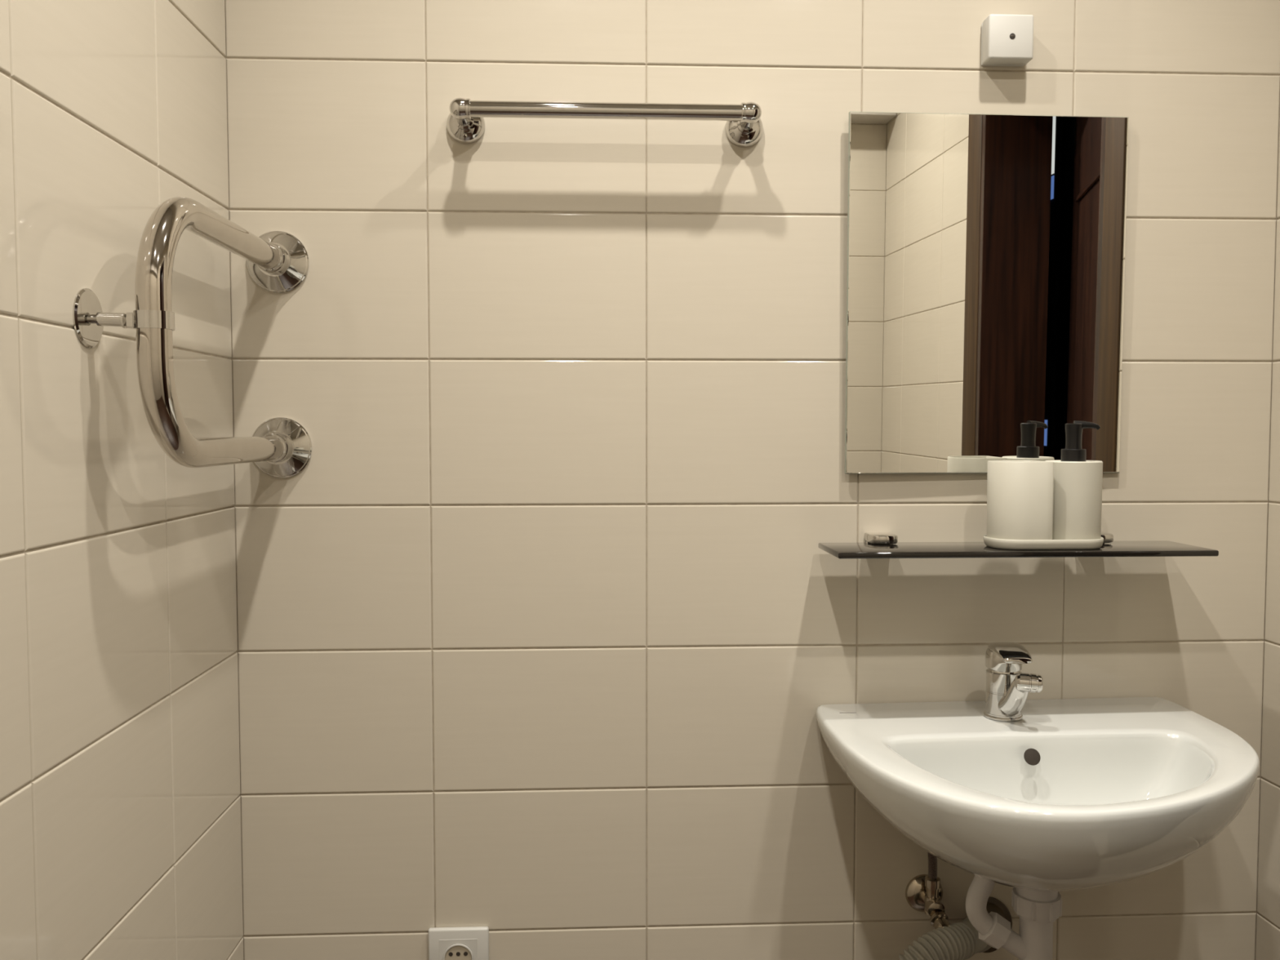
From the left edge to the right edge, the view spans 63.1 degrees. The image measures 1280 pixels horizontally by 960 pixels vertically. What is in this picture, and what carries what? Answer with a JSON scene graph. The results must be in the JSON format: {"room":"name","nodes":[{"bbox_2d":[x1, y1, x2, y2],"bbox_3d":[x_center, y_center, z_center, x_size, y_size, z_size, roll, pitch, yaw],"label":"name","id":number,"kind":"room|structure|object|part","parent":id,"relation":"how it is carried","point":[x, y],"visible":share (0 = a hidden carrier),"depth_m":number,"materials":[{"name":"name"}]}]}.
{"room":"bathroom","nodes":[
{"label":"bathroom","id":0,"kind":"room"},
{"bbox_2d":[0,0,243,959],"bbox_3d":[-0.566,-0.022,0.528,0.100,2.480,1.821,0,3,-3],"label":"wall","id":1,"kind":"structure","parent":0,"point":[121,836],"depth_m":1.07,"materials":[{"name":"tile"}]},
{"bbox_2d":[72,196,311,478],"bbox_3d":[-0.498,-0.161,1.213,0.085,0.338,0.447,0,3,0],"label":"towel rail","id":2,"kind":"object","parent":1,"relation":"attached to","point":[277,261],"visible":1,"depth_m":1.05,"materials":[{"name":"metal"}]},
{"bbox_3d":[-0.518,-0.158,1.023,0.040,0.014,0.013,0,3,-6],"label":"support rod","id":3,"kind":"part","parent":2,"relation":"part of","materials":[{"name":"silver metal"}]},
{"bbox_2d":[224,0,1279,959],"bbox_3d":[0.173,-0.071,1.521,1.480,2.480,0.100,0,3,-3],"label":"wall","id":4,"kind":"structure","parent":0,"point":[544,628],"depth_m":1.47,"materials":[{"name":"tile"}]},
{"bbox_2d":[428,926,488,959],"bbox_3d":[-0.258,0.678,1.481,0.085,0.083,0.012,0,3,-3],"label":"wall socket","id":5,"kind":"object","parent":4,"relation":"attached to","point":[466,943],"visible":1,"depth_m":1.48,"materials":[{"name":"white plastic"}]},
{"bbox_2d":[446,97,763,147],"bbox_3d":[-0.045,-0.486,1.403,0.436,0.052,0.076,0,3,-3],"label":"towel rail","id":6,"kind":"object","parent":4,"relation":"attached to","point":[465,122],"visible":1,"depth_m":1.37,"materials":[{"name":"silver metal"}]},
{"bbox_3d":[-0.237,-0.486,1.394,0.025,0.025,0.039,0,3,-3],"label":"post","id":7,"kind":"part","parent":6,"relation":"part of","materials":[{"name":"silver metal"}]},
{"bbox_3d":[-0.043,-0.488,1.378,0.362,0.021,0.021,0,3,-3],"label":"rail","id":8,"kind":"part","parent":6,"relation":"part of","materials":[{"name":"silver metal"}]},
{"bbox_3d":[0.146,-0.487,1.412,0.025,0.025,0.039,0,3,-3],"label":"post","id":9,"kind":"part","parent":6,"relation":"part of","materials":[{"name":"silver metal"}]},
{"bbox_2d":[905,852,950,928],"bbox_3d":[0.415,0.559,1.471,0.055,0.148,0.085,0,3,-3],"label":"angle valve","id":10,"kind":"object","parent":4,"relation":"attached to","point":[923,892],"visible":0.8,"depth_m":1.47,"materials":[{"name":"silver metal"}]},
{"bbox_3d":[0.419,0.618,1.454,0.027,0.032,0.043,0,3,-3],"label":"valve handle","id":11,"kind":"part","parent":10,"relation":"part of","materials":[{"name":"silver metal"}]},
{"bbox_2d":[844,111,1128,474],"bbox_3d":[0.488,-0.260,1.468,0.399,0.501,0.011,0,3,-4],"label":"mirror","id":12,"kind":"object","parent":4,"relation":"attached to","point":[985,267],"visible":0.98,"depth_m":1.46,"materials":[{"name":"grey mirror"}]},
{"bbox_2d":[981,13,1033,66],"bbox_3d":[0.509,-0.609,1.444,0.063,0.061,0.034,0,3,-3],"label":"junction box","id":13,"kind":"object","parent":4,"relation":"attached to","point":[1006,40],"visible":1,"depth_m":1.43,"materials":[{"name":"white plastic"}]},
{"bbox_3d":[0.508,-0.610,1.458,0.062,0.060,0.006,0,3,-3],"label":"plate","id":14,"kind":"part","parent":13,"relation":"part of","materials":[{"name":"white plastic"}]},
{"bbox_2d":[817,531,1218,559],"bbox_3d":[0.506,0.093,1.426,0.506,0.030,0.138,0,3,-3],"label":"glass shelf","id":15,"kind":"object","parent":4,"relation":"attached to","point":[877,544],"visible":0.83,"depth_m":1.38,"materials":[{"name":"black glass"}]},
{"bbox_3d":[0.506,0.094,1.419,0.506,0.008,0.122,0,3,-3],"label":"glass panel","id":16,"kind":"part","parent":15,"relation":"part of","materials":[{"name":"clear glass"}]},
{"bbox_2d":[982,534,1103,550],"bbox_3d":[0.545,0.083,1.410,0.156,0.014,0.082,0,3,-3],"label":"tray","id":17,"kind":"object","parent":15,"relation":"on","point":[1021,544],"visible":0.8,"depth_m":1.37,"materials":[{"name":"white ceramic"}]},
{"bbox_2d":[986,460,1053,539],"bbox_3d":[0.506,0.030,1.405,0.074,0.111,0.077,0,3,-3],"label":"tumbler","id":18,"kind":"object","parent":17,"relation":"on","point":[1020,493],"visible":0.8,"depth_m":1.37,"materials":[{"name":"white ceramic"}]},
{"bbox_2d":[1044,420,1102,539],"bbox_3d":[0.587,0.002,1.413,0.073,0.166,0.073,0,3,-3],"label":"soap dispenser","id":19,"kind":"object","parent":17,"relation":"on","point":[1077,481],"visible":0.94,"depth_m":1.38,"materials":[{"name":"white ceramic"}]},
{"bbox_3d":[0.604,-0.074,1.406,0.034,0.013,0.012,1,3,11],"label":"spout","id":20,"kind":"part","parent":19,"relation":"part of","materials":[{"name":"black plastic"}]},
{"bbox_2d":[816,697,1260,891],"bbox_3d":[0.514,0.406,1.290,0.521,0.161,0.440,0,3,-3],"label":"washbasin","id":21,"kind":"object","parent":4,"relation":"attached to","point":[1070,794],"visible":0.99,"depth_m":1.29,"materials":[{"name":"white ceramic"}]},
{"bbox_2d":[898,875,1062,959],"bbox_3d":[0.439,0.656,1.417,0.209,0.350,0.236,0,3,-3],"label":"siphon","id":22,"kind":"object","parent":21,"relation":"attached to","point":[987,926],"visible":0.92,"depth_m":1.32,"materials":[{"name":"plastic"}]},
{"bbox_2d":[983,641,1043,721],"bbox_3d":[0.496,0.272,1.387,0.051,0.102,0.111,0,3,-3],"label":"faucet","id":23,"kind":"object","parent":21,"relation":"on","point":[1007,688],"visible":1,"depth_m":1.39,"materials":[{"name":"silver metal"}]},
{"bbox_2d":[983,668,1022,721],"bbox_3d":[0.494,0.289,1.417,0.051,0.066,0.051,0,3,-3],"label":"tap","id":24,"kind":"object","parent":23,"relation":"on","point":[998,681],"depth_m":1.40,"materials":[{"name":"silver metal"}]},
{"bbox_3d":[0.495,0.230,1.400,0.045,0.019,0.070,0,3,-3],"label":"lever blade","id":25,"kind":"part","parent":23,"relation":"part of","materials":[{"name":"silver metal"}]},
{"bbox_3d":[0.496,0.286,1.377,0.031,0.069,0.065,0,3,-3],"label":"spout","id":26,"kind":"part","parent":23,"relation":"part of","materials":[{"name":"silver metal"}]},
{"bbox_2d":[1255,121,1279,959],"bbox_3d":[1.006,-0.027,0.604,0.100,2.480,1.821,0,3,-3],"label":"wall","id":27,"kind":"structure","parent":0,"point":[1268,916],"depth_m":1.50,"materials":[{"name":"tile"}]}
]}

